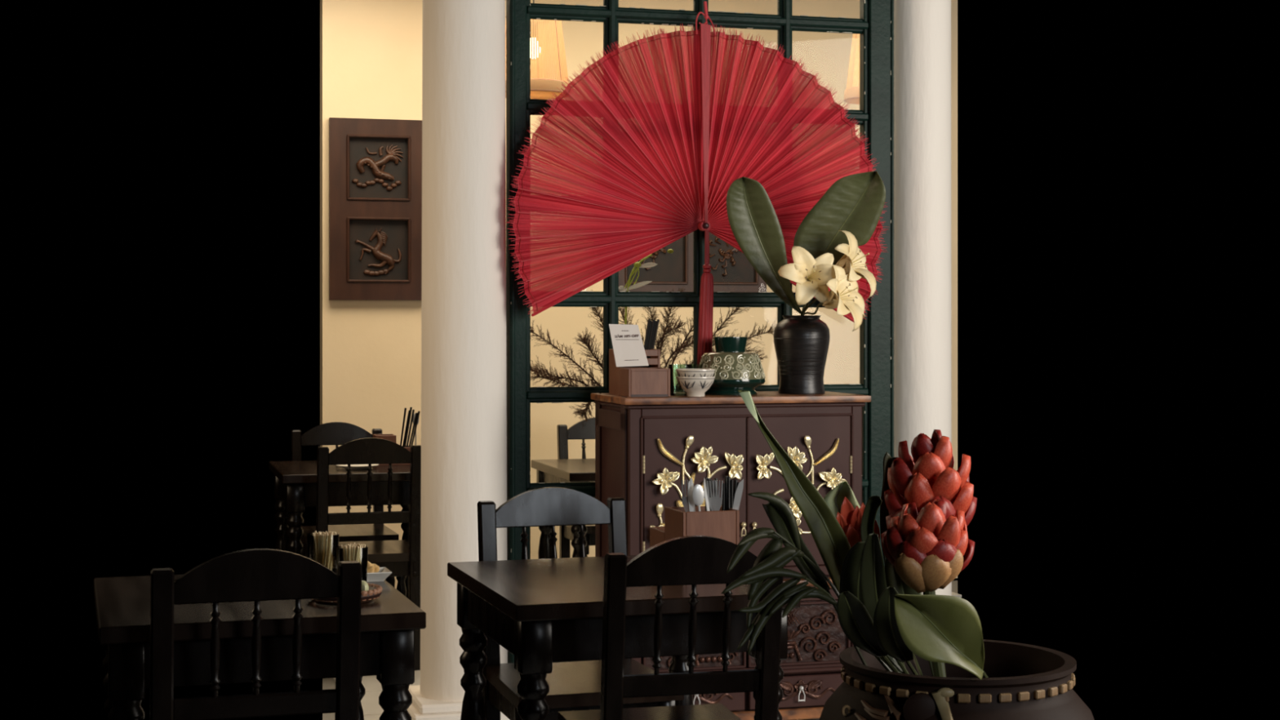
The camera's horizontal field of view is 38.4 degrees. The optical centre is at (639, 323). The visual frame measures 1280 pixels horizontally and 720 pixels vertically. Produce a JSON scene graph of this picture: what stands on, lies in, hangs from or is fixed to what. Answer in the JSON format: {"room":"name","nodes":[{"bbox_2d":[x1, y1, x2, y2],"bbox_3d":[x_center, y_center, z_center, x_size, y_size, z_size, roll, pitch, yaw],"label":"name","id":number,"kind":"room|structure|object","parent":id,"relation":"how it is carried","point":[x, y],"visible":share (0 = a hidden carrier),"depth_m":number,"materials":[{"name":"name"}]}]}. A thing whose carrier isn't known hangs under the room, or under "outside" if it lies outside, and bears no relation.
{"room":"restaurant dining room","nodes":[
{"label":"restaurant dining room","id":0,"kind":"room"},
{"bbox_2d":[320,0,957,589],"bbox_3d":[0.060,-0.220,9.248,3.292,3.100,0.120,0,0,-16],"label":"wall","id":1,"kind":"structure","parent":0,"point":[371,51],"depth_m":8.87,"materials":[{"name":"beige paint"}]},
{"bbox_2d":[328,117,422,300],"bbox_3d":[-1.249,-0.546,8.797,0.469,0.864,0.046,0,0,-16],"label":"wooden plaque","id":2,"kind":"object","parent":1,"relation":"attached to","point":[375,165],"visible":1,"depth_m":8.79,"materials":[{"name":"brown wood"}]},
{"bbox_2d":[618,231,766,292],"bbox_3d":[0.258,-0.553,9.214,0.785,0.800,0.043,0,0,-15],"label":"wooden plaque","id":3,"kind":"object","parent":1,"relation":"attached to","point":[731,271],"visible":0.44,"depth_m":9.21,"materials":[{"name":"brown wood"}]},
{"bbox_2d":[322,580,961,719],"bbox_3d":[0.076,1.380,6.014,3.172,0.100,7.231,0,0,0],"label":"floor","id":4,"kind":"structure","parent":0,"point":[372,710],"depth_m":6.67,"materials":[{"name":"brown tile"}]},
{"bbox_2d":[149,548,361,719],"bbox_3d":[-0.803,0.881,3.753,0.412,0.898,0.502,0,0,-17],"label":"dining chair","id":5,"kind":"object","parent":4,"relation":"on","point":[255,575],"visible":1,"depth_m":3.54,"materials":[{"name":"black wood"}]},
{"bbox_2d":[93,574,426,719],"bbox_3d":[-0.839,0.955,3.955,0.632,0.750,0.720,0,0,-17],"label":"dining table","id":6,"kind":"object","parent":4,"relation":"on","point":[389,621],"visible":0.7,"depth_m":3.67,"materials":[{"name":"black wood"}]},
{"bbox_2d":[306,532,339,574],"bbox_3d":[-0.716,0.527,4.160,0.072,0.104,0.072,0,0,0],"label":"jar","id":7,"kind":"object","parent":6,"relation":"on","point":[309,536],"visible":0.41,"depth_m":4.15,"materials":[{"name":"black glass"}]},
{"bbox_2d":[312,533,316,561],"bbox_3d":[-0.732,0.519,4.144,0.004,0.098,0.018,0,0,16],"label":"stick","id":8,"kind":"object","parent":7,"relation":"in","point":[313,534],"visible":0.65,"depth_m":4.14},
{"bbox_2d":[314,533,317,562],"bbox_3d":[-0.730,0.519,4.153,0.004,0.098,0.014,0,0,37],"label":"stick","id":9,"kind":"object","parent":7,"relation":"in","point":[314,533],"visible":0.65,"depth_m":4.15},
{"bbox_2d":[316,533,318,562],"bbox_3d":[-0.726,0.520,4.152,0.004,0.097,0.012,0,0,23],"label":"stick","id":10,"kind":"object","parent":7,"relation":"in","point":[317,533],"visible":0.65,"depth_m":4.15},
{"bbox_2d":[320,533,321,564],"bbox_3d":[-0.719,0.521,4.145,0.004,0.095,0.014,0,0,-17],"label":"stick","id":11,"kind":"object","parent":7,"relation":"in","point":[321,534],"visible":0.65,"depth_m":4.14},
{"bbox_2d":[320,533,324,564],"bbox_3d":[-0.715,0.520,4.141,0.004,0.096,0.016,0,0,-29],"label":"stick","id":12,"kind":"object","parent":7,"relation":"in","point":[322,537],"visible":0.65,"depth_m":4.14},
{"bbox_2d":[323,533,325,564],"bbox_3d":[-0.713,0.520,4.157,0.007,0.095,0.004,0,0,22],"label":"stick","id":13,"kind":"object","parent":7,"relation":"in","point":[324,544],"visible":0.65,"depth_m":4.16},
{"bbox_2d":[323,533,328,566],"bbox_3d":[-0.708,0.520,4.139,0.018,0.097,0.004,0,0,41],"label":"stick","id":14,"kind":"object","parent":7,"relation":"in","point":[326,538],"visible":0.65,"depth_m":4.14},
{"bbox_2d":[326,533,330,566],"bbox_3d":[-0.704,0.520,4.156,0.012,0.096,0.004,0,0,-7],"label":"stick","id":15,"kind":"object","parent":7,"relation":"in","point":[329,533],"visible":0.65,"depth_m":4.15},
{"bbox_2d":[326,533,332,568],"bbox_3d":[-0.701,0.521,4.151,0.015,0.095,0.004,0,0,5],"label":"stick","id":16,"kind":"object","parent":7,"relation":"in","point":[331,539],"visible":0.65,"depth_m":4.15,"materials":[{"name":"wood"}]},
{"bbox_2d":[328,533,334,568],"bbox_3d":[-0.698,0.521,4.154,0.016,0.094,0.004,0,0,-10],"label":"stick","id":17,"kind":"object","parent":7,"relation":"in","point":[333,534],"visible":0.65,"depth_m":4.15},
{"bbox_2d":[310,582,382,604],"bbox_3d":[-0.619,0.566,3.860,0.157,0.027,0.157,0,0,0],"label":"rattan basket","id":18,"kind":"object","parent":6,"relation":"on","point":[375,591],"visible":0.41,"depth_m":3.81,"materials":[{"name":"brown wicker"}]},
{"bbox_2d":[361,580,368,591],"bbox_3d":[-0.579,0.554,3.859,0.025,0.032,0.038,0,0,-23],"label":"wedge","id":19,"kind":"object","parent":18,"relation":"in","point":[365,587],"visible":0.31,"depth_m":3.85,"materials":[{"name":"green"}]},
{"bbox_2d":[336,545,368,582],"bbox_3d":[-0.639,0.537,4.090,0.070,0.084,0.070,0,0,0],"label":"jar","id":20,"kind":"object","parent":6,"relation":"on","point":[339,549],"visible":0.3,"depth_m":4.08,"materials":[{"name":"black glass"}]},
{"bbox_2d":[366,567,391,582],"bbox_3d":[-0.613,0.569,4.170,0.088,0.022,0.088,0,0,-17],"label":"bowl","id":21,"kind":"object","parent":6,"relation":"on","point":[384,572],"visible":0.58,"depth_m":4.14,"materials":[{"name":"white ceramic"}]},
{"bbox_2d":[367,565,373,573],"bbox_3d":[-0.614,0.554,4.150,0.030,0.019,0.018,0,0,2],"label":"cracker","id":22,"kind":"object","parent":21,"relation":"on","point":[371,568],"visible":0.58,"depth_m":4.14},
{"bbox_2d":[268,460,409,598],"bbox_3d":[-1.165,0.955,7.500,0.632,0.750,0.720,0,0,-15],"label":"dining table","id":23,"kind":"object","parent":4,"relation":"on","point":[295,482],"visible":0.34,"depth_m":7.19,"materials":[{"name":"black wood"}]},
{"bbox_2d":[336,463,378,470],"bbox_3d":[-1.130,0.571,7.360,0.170,0.018,0.170,0,0,-15],"label":"plate","id":24,"kind":"object","parent":23,"relation":"on","point":[353,467],"visible":0.73,"depth_m":7.32,"materials":[{"name":"white ceramic"}]},
{"bbox_2d":[373,434,410,465],"bbox_3d":[-1.019,0.518,7.599,0.156,0.123,0.104,0,0,-15],"label":"caddy","id":25,"kind":"object","parent":23,"relation":"on","point":[392,437],"visible":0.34,"depth_m":7.55,"materials":[{"name":"red wood"}]},
{"bbox_2d":[400,408,406,445],"bbox_3d":[-0.985,0.458,7.623,0.037,0.221,0.008,0,0,12],"label":"chopstick","id":26,"kind":"object","parent":25,"relation":"in","point":[405,409],"visible":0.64,"depth_m":7.62,"materials":[{"name":"black plastic"}]},
{"bbox_2d":[402,410,409,447],"bbox_3d":[-0.972,0.463,7.623,0.045,0.212,0.008,0,0,9],"label":"chopstick","id":27,"kind":"object","parent":25,"relation":"in","point":[408,411],"visible":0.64,"depth_m":7.62,"materials":[{"name":"black plastic"}]},
{"bbox_2d":[404,407,412,447],"bbox_3d":[-0.965,0.456,7.623,0.044,0.225,0.008,0,0,10],"label":"chopstick","id":28,"kind":"object","parent":25,"relation":"in","point":[411,408],"visible":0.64,"depth_m":7.62,"materials":[{"name":"black plastic"}]},
{"bbox_2d":[406,409,414,447],"bbox_3d":[-0.956,0.461,7.623,0.046,0.215,0.008,0,0,9],"label":"chopstick","id":29,"kind":"object","parent":25,"relation":"in","point":[413,411],"visible":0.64,"depth_m":7.62,"materials":[{"name":"black plastic"}]},
{"bbox_2d":[408,412,417,447],"bbox_3d":[-0.946,0.468,7.623,0.051,0.202,0.008,0,0,8],"label":"chopstick","id":30,"kind":"object","parent":25,"relation":"in","point":[415,416],"visible":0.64,"depth_m":7.62,"materials":[{"name":"black plastic"}]},
{"bbox_2d":[412,413,418,444],"bbox_3d":[-0.930,0.468,7.630,0.028,0.198,0.008,0,0,0],"label":"spoon","id":31,"kind":"object","parent":25,"relation":"in","point":[415,413],"visible":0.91,"depth_m":7.63,"materials":[{"name":"silver metal"}]},
{"bbox_2d":[410,410,420,446],"bbox_3d":[-0.936,0.464,7.623,0.053,0.208,0.008,0,0,8],"label":"chopstick","id":32,"kind":"object","parent":25,"relation":"in","point":[418,414],"visible":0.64,"depth_m":7.62,"materials":[{"name":"black plastic"}]},
{"bbox_2d":[290,422,399,587],"bbox_3d":[-1.274,0.881,7.880,0.412,0.898,0.502,0,0,-16],"label":"dining chair","id":33,"kind":"object","parent":4,"relation":"on","point":[336,433],"visible":0.13,"depth_m":8.04,"materials":[{"name":"black wood"}]},
{"bbox_2d":[303,437,421,670],"bbox_3d":[-1.086,0.881,7.205,0.412,0.898,0.502,0,0,-16],"label":"dining chair","id":34,"kind":"object","parent":4,"relation":"on","point":[402,557],"visible":0.62,"depth_m":7.02,"materials":[{"name":"black wood"}]},
{"bbox_2d":[407,0,509,719],"bbox_3d":[-0.585,-0.215,6.120,0.391,3.090,0.391,0,0,-15],"label":"column","id":35,"kind":"structure","parent":4,"relation":"on","point":[464,367],"depth_m":6.00,"materials":[{"name":"white paint"}]},
{"bbox_2d":[530,458,595,559],"bbox_3d":[-0.066,0.955,7.600,0.632,0.750,0.720,0,0,-15],"label":"dining table","id":36,"kind":"object","parent":4,"relation":"on","point":[562,470],"visible":0.09,"depth_m":7.57,"materials":[{"name":"black wood"}]},
{"bbox_2d":[530,306,603,427],"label":"branch","id":37,"kind":"object","parent":4,"relation":"on","point":[587,341],"depth_m":6.64,"materials":[{"name":"brown"}]},
{"bbox_2d":[556,417,595,558],"bbox_3d":[-0.127,0.881,8.300,0.412,0.898,0.502,0,0,-16],"label":"dining chair","id":38,"kind":"object","parent":4,"relation":"on","point":[576,431],"visible":0.12,"depth_m":8.44,"materials":[{"name":"black wood"}]},
{"bbox_2d":[477,487,684,719],"bbox_3d":[-0.164,0.881,4.641,0.412,0.898,0.502,0,0,-17],"label":"dining chair","id":39,"kind":"object","parent":4,"relation":"on","point":[574,686],"visible":0.56,"depth_m":4.78,"materials":[{"name":"black wood"}]},
{"bbox_2d":[447,555,800,719],"bbox_3d":[-0.061,0.955,4.228,0.632,0.750,0.720,0,0,-17],"label":"dining table","id":40,"kind":"object","parent":4,"relation":"on","point":[544,612],"visible":0.62,"depth_m":3.95,"materials":[{"name":"brown wood"}]},
{"bbox_2d":[649,505,739,547],"bbox_3d":[0.126,0.505,4.345,0.138,0.150,0.251,0,0,-17],"label":"caddy","id":41,"kind":"object","parent":40,"relation":"on","point":[724,524],"visible":0.47,"depth_m":4.24,"materials":[{"name":"red wood"}]},
{"bbox_2d":[681,480,691,511],"bbox_3d":[0.110,0.464,4.278,0.023,0.205,0.020,0,0,11],"label":"fork","id":42,"kind":"object","parent":41,"relation":"in","point":[685,500],"visible":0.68,"depth_m":4.27,"materials":[{"name":"silver metal"}]},
{"bbox_2d":[687,476,695,511],"bbox_3d":[0.125,0.461,4.274,0.033,0.212,0.008,0,0,-35],"label":"spoon","id":43,"kind":"object","parent":41,"relation":"in","point":[691,504],"visible":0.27,"depth_m":4.27,"materials":[{"name":"silver metal"}]},
{"bbox_2d":[692,484,704,511],"bbox_3d":[0.140,0.468,4.259,0.041,0.197,0.014,0,0,-41],"label":"spoon","id":44,"kind":"object","parent":41,"relation":"in","point":[698,496],"visible":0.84,"depth_m":4.25,"materials":[{"name":"silver metal"}]},
{"bbox_2d":[702,477,710,511],"bbox_3d":[0.164,0.461,4.273,0.039,0.210,0.012,0,0,-20],"label":"knife","id":45,"kind":"object","parent":41,"relation":"in","point":[705,492],"visible":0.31,"depth_m":4.27,"materials":[{"name":"silver metal"}]},
{"bbox_2d":[706,480,717,511],"bbox_3d":[0.175,0.465,4.278,0.042,0.204,0.020,0,0,-42],"label":"fork","id":46,"kind":"object","parent":41,"relation":"in","point":[710,500],"visible":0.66,"depth_m":4.27,"materials":[{"name":"silver metal"}]},
{"bbox_2d":[712,480,723,511],"bbox_3d":[0.176,0.464,4.275,0.017,0.205,0.037,0,0,-37],"label":"fork","id":47,"kind":"object","parent":41,"relation":"in","point":[717,501],"visible":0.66,"depth_m":4.27,"materials":[{"name":"silver metal"}]},
{"bbox_2d":[721,483,724,511],"bbox_3d":[0.194,0.469,4.295,0.008,0.194,0.018,0,0,26],"label":"chopstick","id":48,"kind":"object","parent":41,"relation":"in","point":[723,484],"visible":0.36,"depth_m":4.30,"materials":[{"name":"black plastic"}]},
{"bbox_2d":[724,475,728,510],"bbox_3d":[0.202,0.461,4.297,0.010,0.211,0.010,0,0,45],"label":"chopstick","id":49,"kind":"object","parent":41,"relation":"in","point":[726,477],"visible":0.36,"depth_m":4.30,"materials":[{"name":"black plastic"}]},
{"bbox_2d":[727,476,730,510],"bbox_3d":[0.207,0.462,4.293,0.008,0.209,0.022,0,0,0],"label":"chopstick","id":50,"kind":"object","parent":41,"relation":"in","point":[728,477],"visible":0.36,"depth_m":4.29,"materials":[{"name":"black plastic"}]},
{"bbox_2d":[730,480,733,508],"bbox_3d":[0.213,0.465,4.295,0.008,0.202,0.018,0,0,18],"label":"chopstick","id":51,"kind":"object","parent":41,"relation":"in","point":[731,481],"visible":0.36,"depth_m":4.30,"materials":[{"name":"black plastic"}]},
{"bbox_2d":[733,480,737,502],"bbox_3d":[0.219,0.465,4.296,0.020,0.202,0.007,0,0,-35],"label":"chopstick","id":52,"kind":"object","parent":41,"relation":"in","point":[735,482],"visible":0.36,"depth_m":4.30,"materials":[{"name":"black plastic"}]},
{"bbox_2d":[732,479,743,510],"bbox_3d":[0.217,0.463,4.277,0.051,0.208,0.008,0,0,22],"label":"knife","id":53,"kind":"object","parent":41,"relation":"in","point":[738,495],"visible":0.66,"depth_m":4.27,"materials":[{"name":"silver metal"}]},
{"bbox_2d":[640,288,693,386],"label":"branch","id":54,"kind":"object","parent":4,"relation":"on","point":[661,340],"depth_m":6.79,"materials":[{"name":"brown"}]},
{"bbox_2d":[558,535,783,719],"bbox_3d":[0.059,0.881,3.978,0.385,0.898,0.502,0,0,-13],"label":"dining chair","id":55,"kind":"object","parent":4,"relation":"on","point":[689,560],"visible":0.98,"depth_m":3.76,"materials":[{"name":"black wood"}]},
{"bbox_2d":[506,0,893,662],"bbox_3d":[0.223,-0.190,6.330,1.376,3.040,0.077,0,0,-16],"label":"window","id":56,"kind":"structure","parent":4,"relation":"on","point":[874,26],"depth_m":6.30,"materials":[{"name":"green paint"}]},
{"bbox_2d":[505,1,887,368],"bbox_3d":[0.219,-0.470,6.203,1.371,1.242,0.083,0,0,-18],"label":"fan","id":57,"kind":"object","parent":56,"relation":"attached to","point":[643,150],"visible":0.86,"depth_m":6.18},
{"bbox_2d":[591,391,871,719],"bbox_3d":[0.294,0.780,6.075,0.830,1.100,0.452,0,0,-16],"label":"base cabinet","id":58,"kind":"object","parent":4,"relation":"on","point":[645,446],"visible":0.56,"depth_m":5.90,"materials":[{"name":"brown paint"}]},
{"bbox_2d":[608,348,670,396],"bbox_3d":[-0.003,0.157,5.975,0.138,0.150,0.251,0,0,-15],"label":"caddy","id":59,"kind":"object","parent":58,"relation":"on","point":[654,380],"visible":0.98,"depth_m":5.87,"materials":[{"name":"brown wood"}]},
{"bbox_2d":[608,324,648,367],"bbox_3d":[-0.037,0.069,5.936,0.130,0.138,0.101,0,0,0],"label":"card","id":60,"kind":"object","parent":59,"relation":"in","point":[628,349],"visible":1,"depth_m":5.93,"materials":[{"name":"white"}]},
{"bbox_2d":[640,319,650,367],"bbox_3d":[0.011,0.104,6.069,0.007,0.238,0.080,0,0,31],"label":"chopstick","id":61,"kind":"object","parent":59,"relation":"in","point":[649,320],"visible":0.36,"depth_m":6.08,"materials":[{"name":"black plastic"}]},
{"bbox_2d":[642,320,652,367],"bbox_3d":[0.016,0.105,6.069,0.007,0.235,0.080,0,0,33],"label":"chopstick","id":62,"kind":"object","parent":59,"relation":"in","point":[650,324],"visible":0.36,"depth_m":6.08,"materials":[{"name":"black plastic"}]},
{"bbox_2d":[644,319,654,367],"bbox_3d":[0.025,0.104,6.070,0.007,0.238,0.079,0,0,35],"label":"chopstick","id":63,"kind":"object","parent":59,"relation":"in","point":[653,320],"visible":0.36,"depth_m":6.08,"materials":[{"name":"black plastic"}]},
{"bbox_2d":[646,320,656,367],"bbox_3d":[0.029,0.105,6.071,0.007,0.235,0.079,0,0,36],"label":"chopstick","id":64,"kind":"object","parent":59,"relation":"in","point":[654,326],"visible":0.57,"depth_m":6.08,"materials":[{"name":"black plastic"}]},
{"bbox_2d":[647,321,657,367],"bbox_3d":[0.034,0.107,6.071,0.006,0.231,0.078,0,0,38],"label":"chopstick","id":65,"kind":"object","parent":59,"relation":"in","point":[656,322],"visible":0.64,"depth_m":6.08,"materials":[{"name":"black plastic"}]},
{"bbox_2d":[648,319,659,367],"bbox_3d":[0.038,0.104,6.072,0.006,0.238,0.078,0,0,39],"label":"chopstick","id":66,"kind":"object","parent":59,"relation":"in","point":[658,320],"visible":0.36,"depth_m":6.08,"materials":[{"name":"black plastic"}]},
{"bbox_2d":[652,466,679,494],"bbox_3d":[0.081,0.494,5.795,0.093,0.087,0.024,0,0,-16],"label":"flower","id":67,"kind":"object","parent":58,"relation":"on","point":[665,480],"depth_m":5.80,"materials":[{"name":"gold metal"}]},
{"bbox_2d":[668,364,690,395],"bbox_3d":[0.128,0.182,6.012,0.072,0.100,0.072,0,0,0],"label":"tumbler","id":68,"kind":"object","parent":58,"relation":"on","point":[670,366],"visible":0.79,"depth_m":6.00,"materials":[{"name":"green glass"}]},
{"bbox_2d":[675,376,715,396],"bbox_3d":[0.179,0.200,5.912,0.127,0.064,0.127,0,0,0],"label":"bowl","id":69,"kind":"object","parent":58,"relation":"on","point":[692,386],"visible":0.98,"depth_m":5.87,"materials":[{"name":"grey ceramic"}]},
{"bbox_2d":[675,368,715,377],"bbox_3d":[0.179,0.176,5.912,0.127,0.064,0.127,0,0,0],"label":"bowl","id":70,"kind":"object","parent":69,"relation":"in","point":[686,372],"visible":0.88,"depth_m":5.86,"materials":[{"name":"grey ceramic"}]},
{"bbox_2d":[700,497,705,506],"bbox_3d":[0.201,0.581,5.828,0.050,0.071,0.025,0,0,-15],"label":"flower","id":71,"kind":"object","parent":58,"relation":"on","point":[704,503],"depth_m":5.82,"materials":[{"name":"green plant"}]},
{"bbox_2d":[690,445,718,472],"bbox_3d":[0.205,0.428,5.829,0.093,0.084,0.025,0,0,-15],"label":"flower","id":72,"kind":"object","parent":58,"relation":"on","point":[704,459],"depth_m":5.83,"materials":[{"name":"gold metal"}]},
{"bbox_2d":[697,337,765,395],"bbox_3d":[0.298,0.137,6.074,0.232,0.189,0.231,0,0,0],"label":"ceramic jar","id":73,"kind":"object","parent":58,"relation":"on","point":[736,369],"visible":0.87,"depth_m":5.99,"materials":[{"name":"green ceramic"}]},
{"bbox_2d":[724,451,743,479],"bbox_3d":[0.298,0.451,5.855,0.062,0.091,0.024,0,0,-16],"label":"flower","id":74,"kind":"object","parent":58,"relation":"on","point":[734,460],"depth_m":5.85,"materials":[{"name":"gold metal"}]},
{"bbox_2d":[755,452,773,479],"bbox_3d":[0.398,0.453,5.883,0.063,0.089,0.024,0,0,-15],"label":"flower","id":75,"kind":"object","parent":58,"relation":"on","point":[764,460],"depth_m":5.88,"materials":[{"name":"gold metal"}]},
{"bbox_2d":[788,496,801,518],"bbox_3d":[0.497,0.590,5.910,0.051,0.073,0.025,0,0,-15],"label":"flower","id":76,"kind":"object","parent":58,"relation":"on","point":[797,514],"depth_m":5.91,"materials":[{"name":"gold metal"}]},
{"bbox_2d":[786,445,807,470],"bbox_3d":[0.493,0.434,5.909,0.095,0.086,0.025,0,0,-16],"label":"flower","id":77,"kind":"object","parent":58,"relation":"on","point":[798,454],"depth_m":5.91,"materials":[{"name":"gold metal"}]},
{"bbox_2d":[795,518,802,534],"bbox_3d":[0.496,0.650,5.910,0.049,0.054,0.024,0,0,-16],"label":"flower","id":78,"kind":"object","parent":58,"relation":"on","point":[799,521],"depth_m":5.91,"materials":[{"name":"gold metal"}]},
{"bbox_2d":[773,315,830,394],"bbox_3d":[0.539,0.102,6.141,0.190,0.260,0.190,0,0,-20],"label":"flower vase","id":79,"kind":"object","parent":58,"relation":"on","point":[801,342],"visible":1,"depth_m":6.07,"materials":[{"name":"ceramic"}]},
{"bbox_2d":[726,176,802,315],"bbox_3d":[0.429,-0.149,6.040,0.300,0.662,0.090,0,0,-28],"label":"leaf","id":80,"kind":"object","parent":79,"relation":"in","point":[753,221],"visible":0.96,"depth_m":6.03,"materials":[{"name":"green"}]},
{"bbox_2d":[777,245,845,315],"bbox_3d":[0.518,-0.034,5.986,0.204,0.433,0.271,0,0,-30],"label":"lily","id":81,"kind":"object","parent":79,"relation":"in","point":[811,275],"visible":0.97,"depth_m":5.91,"materials":[{"name":"beige plant"}]},
{"bbox_2d":[802,264,865,331],"bbox_3d":[0.643,-0.004,5.996,0.162,0.373,0.353,0,0,-10],"label":"lily","id":82,"kind":"object","parent":79,"relation":"in","point":[843,295],"visible":0.97,"depth_m":5.91,"materials":[{"name":"beige plant"}]},
{"bbox_2d":[793,171,885,311],"bbox_3d":[0.659,-0.161,6.074,0.300,0.686,0.080,0,0,21],"label":"leaf","id":83,"kind":"object","parent":79,"relation":"in","point":[854,203],"visible":0.66,"depth_m":6.08,"materials":[{"name":"green"}]},
{"bbox_2d":[804,230,876,312],"bbox_3d":[0.665,-0.063,6.065,0.176,0.490,0.260,0,0,-24],"label":"lily","id":84,"kind":"object","parent":79,"relation":"in","point":[853,260],"visible":0.8,"depth_m":6.01,"materials":[{"name":"beige plant"}]},
{"bbox_2d":[818,466,847,488],"bbox_3d":[0.622,0.507,5.945,0.098,0.090,0.024,0,0,-15],"label":"flower","id":85,"kind":"object","parent":58,"relation":"on","point":[829,477],"depth_m":5.95,"materials":[{"name":"gold metal"}]},
{"bbox_2d":[712,291,777,361],"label":"branch","id":86,"kind":"object","parent":4,"relation":"on","point":[722,325],"depth_m":6.79,"materials":[{"name":"brown"}]},
{"bbox_2d":[893,0,951,595],"bbox_3d":[1.006,-0.215,6.620,0.307,3.090,0.307,0,0,-15],"label":"column","id":87,"kind":"structure","parent":4,"relation":"on","point":[922,286],"depth_m":6.52,"materials":[{"name":"white paint"}]},
{"bbox_2d":[818,639,1094,719],"bbox_3d":[0.516,0.937,3.000,0.464,0.786,0.464,0,0,0],"label":"planter","id":88,"kind":"object","parent":4,"relation":"on","point":[1024,682],"visible":0.91,"depth_m":2.87,"materials":[{"name":"brown ceramic"}]},
{"bbox_2d":[737,390,850,592],"bbox_3d":[0.294,0.353,2.967,0.293,0.496,0.041,0,0,-16],"label":"leaf","id":89,"kind":"object","parent":88,"relation":"in","point":[833,544],"visible":0.79,"depth_m":2.97,"materials":[{"name":"green"}]},
{"bbox_2d":[721,567,902,673],"bbox_3d":[0.297,0.490,2.883,0.366,0.225,0.060,0,0,-22],"label":"frond","id":90,"kind":"object","parent":88,"relation":"in","point":[788,592],"visible":0.91,"depth_m":2.86,"materials":[{"name":"green"}]},
{"bbox_2d":[762,502,867,666],"bbox_3d":[0.285,0.440,2.960,0.219,0.323,0.046,0,0,-27],"label":"leaf","id":91,"kind":"object","parent":88,"relation":"in","point":[777,518],"visible":0.66,"depth_m":2.95,"materials":[{"name":"green"}]},
{"bbox_2d":[726,492,903,673],"bbox_3d":[0.292,0.432,2.911,0.355,0.341,0.036,0,0,-24],"label":"frond","id":92,"kind":"object","parent":88,"relation":"in","point":[772,555],"visible":0.9,"depth_m":2.87,"materials":[{"name":"green"}]},
{"bbox_2d":[823,481,899,666],"bbox_3d":[0.391,0.434,3.071,0.177,0.335,0.063,0,0,45],"label":"leaf","id":93,"kind":"object","parent":88,"relation":"in","point":[834,499],"visible":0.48,"depth_m":3.12,"materials":[{"name":"green"}]},
{"bbox_2d":[839,541,892,671],"bbox_3d":[0.366,0.468,2.927,0.070,0.268,0.182,0,0,27],"label":"leaf","id":94,"kind":"object","parent":88,"relation":"in","point":[850,573],"visible":0.31,"depth_m":2.89,"materials":[{"name":"green"}]},
{"bbox_2d":[835,497,897,662],"bbox_3d":[0.385,0.442,3.005,0.134,0.323,0.041,0,0,0],"label":"flower","id":95,"kind":"object","parent":88,"relation":"in","point":[849,518],"visible":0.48,"depth_m":2.99,"materials":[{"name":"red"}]},
{"bbox_2d":[836,591,898,672],"bbox_3d":[0.380,0.506,2.908,0.212,0.192,0.033,0,0,-45],"label":"leaf","id":96,"kind":"object","parent":88,"relation":"in","point":[856,623],"visible":0.94,"depth_m":2.87,"materials":[{"name":"green"}]},
{"bbox_2d":[860,495,905,666],"bbox_3d":[0.393,0.434,2.934,0.039,0.334,0.150,0,0,28],"label":"leaf","id":97,"kind":"object","parent":88,"relation":"in","point":[867,526],"visible":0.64,"depth_m":2.88,"materials":[{"name":"green"}]},
{"bbox_2d":[859,533,909,674],"bbox_3d":[0.388,0.460,2.903,0.047,0.284,0.220,0,0,27],"label":"leaf","id":98,"kind":"object","parent":88,"relation":"in","point":[873,582],"visible":0.6,"depth_m":2.85,"materials":[{"name":"green"}]},
{"bbox_2d":[873,586,918,675],"bbox_3d":[0.425,0.501,2.894,0.044,0.202,0.211,0,0,34],"label":"leaf","id":99,"kind":"object","parent":88,"relation":"in","point":[887,634],"visible":0.8,"depth_m":2.85,"materials":[{"name":"green"}]},
{"bbox_2d":[880,452,923,675],"bbox_3d":[0.451,0.409,3.053,0.044,0.387,0.128,0,0,-32],"label":"leaf","id":100,"kind":"object","parent":88,"relation":"in","point":[887,460],"visible":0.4,"depth_m":3.09,"materials":[{"name":"green"}]},
{"bbox_2d":[884,557,933,676],"bbox_3d":[0.441,0.484,2.976,0.098,0.234,0.021,0,0,-21],"label":"leaf","id":101,"kind":"object","parent":88,"relation":"in","point":[892,578],"visible":0.15,"depth_m":2.97,"materials":[{"name":"green"}]},
{"bbox_2d":[880,499,974,676],"bbox_3d":[0.458,0.437,2.901,0.147,0.321,0.138,0,0,0],"label":"flower","id":102,"kind":"object","parent":88,"relation":"in","point":[927,549],"visible":0.98,"depth_m":2.86,"materials":[{"name":"red"}]},
{"bbox_2d":[884,429,977,677],"bbox_3d":[0.478,0.385,3.030,0.146,0.423,0.143,0,0,17],"label":"flower","id":103,"kind":"object","parent":88,"relation":"in","point":[931,476],"visible":0.63,"depth_m":2.99,"materials":[{"name":"red"}]},
{"bbox_2d":[893,594,987,679],"bbox_3d":[0.493,0.499,2.810,0.073,0.206,0.322,0,0,43],"label":"leaf","id":104,"kind":"object","parent":88,"relation":"in","point":[942,628],"visible":0.94,"depth_m":2.77,"materials":[{"name":"green"}]},
{"bbox_2d":[618,248,673,324],"bbox_3d":[0.021,0.072,6.669,0.198,0.682,0.167,0,0,0],"label":"flower sprig","id":105,"kind":"object","parent":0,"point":[637,264],"visible":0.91,"depth_m":6.60,"materials":[{"name":"green"}]},
{"bbox_3d":[0.076,-1.820,7.881,3.172,0.100,3.498,0,0,0],"label":"ceiling","id":106,"kind":"structure","parent":0,"visible":0},
{"bbox_2d":[505,0,568,99],"bbox_3d":[-0.463,-1.382,8.000,0.328,0.776,0.328,0,0,0],"label":"pendant lamp","id":107,"kind":"object","parent":106,"relation":"hanging from","point":[542,86],"visible":0.42,"depth_m":7.89,"materials":[{"name":"beige fabric"}]},
{"bbox_2d":[844,33,859,104],"bbox_3d":[1.089,-1.400,8.350,0.328,0.776,0.328,0,0,0],"label":"pendant lamp","id":108,"kind":"object","parent":106,"relation":"hanging from","point":[851,94],"visible":0.16,"depth_m":8.29,"materials":[{"name":"beige fabric"}]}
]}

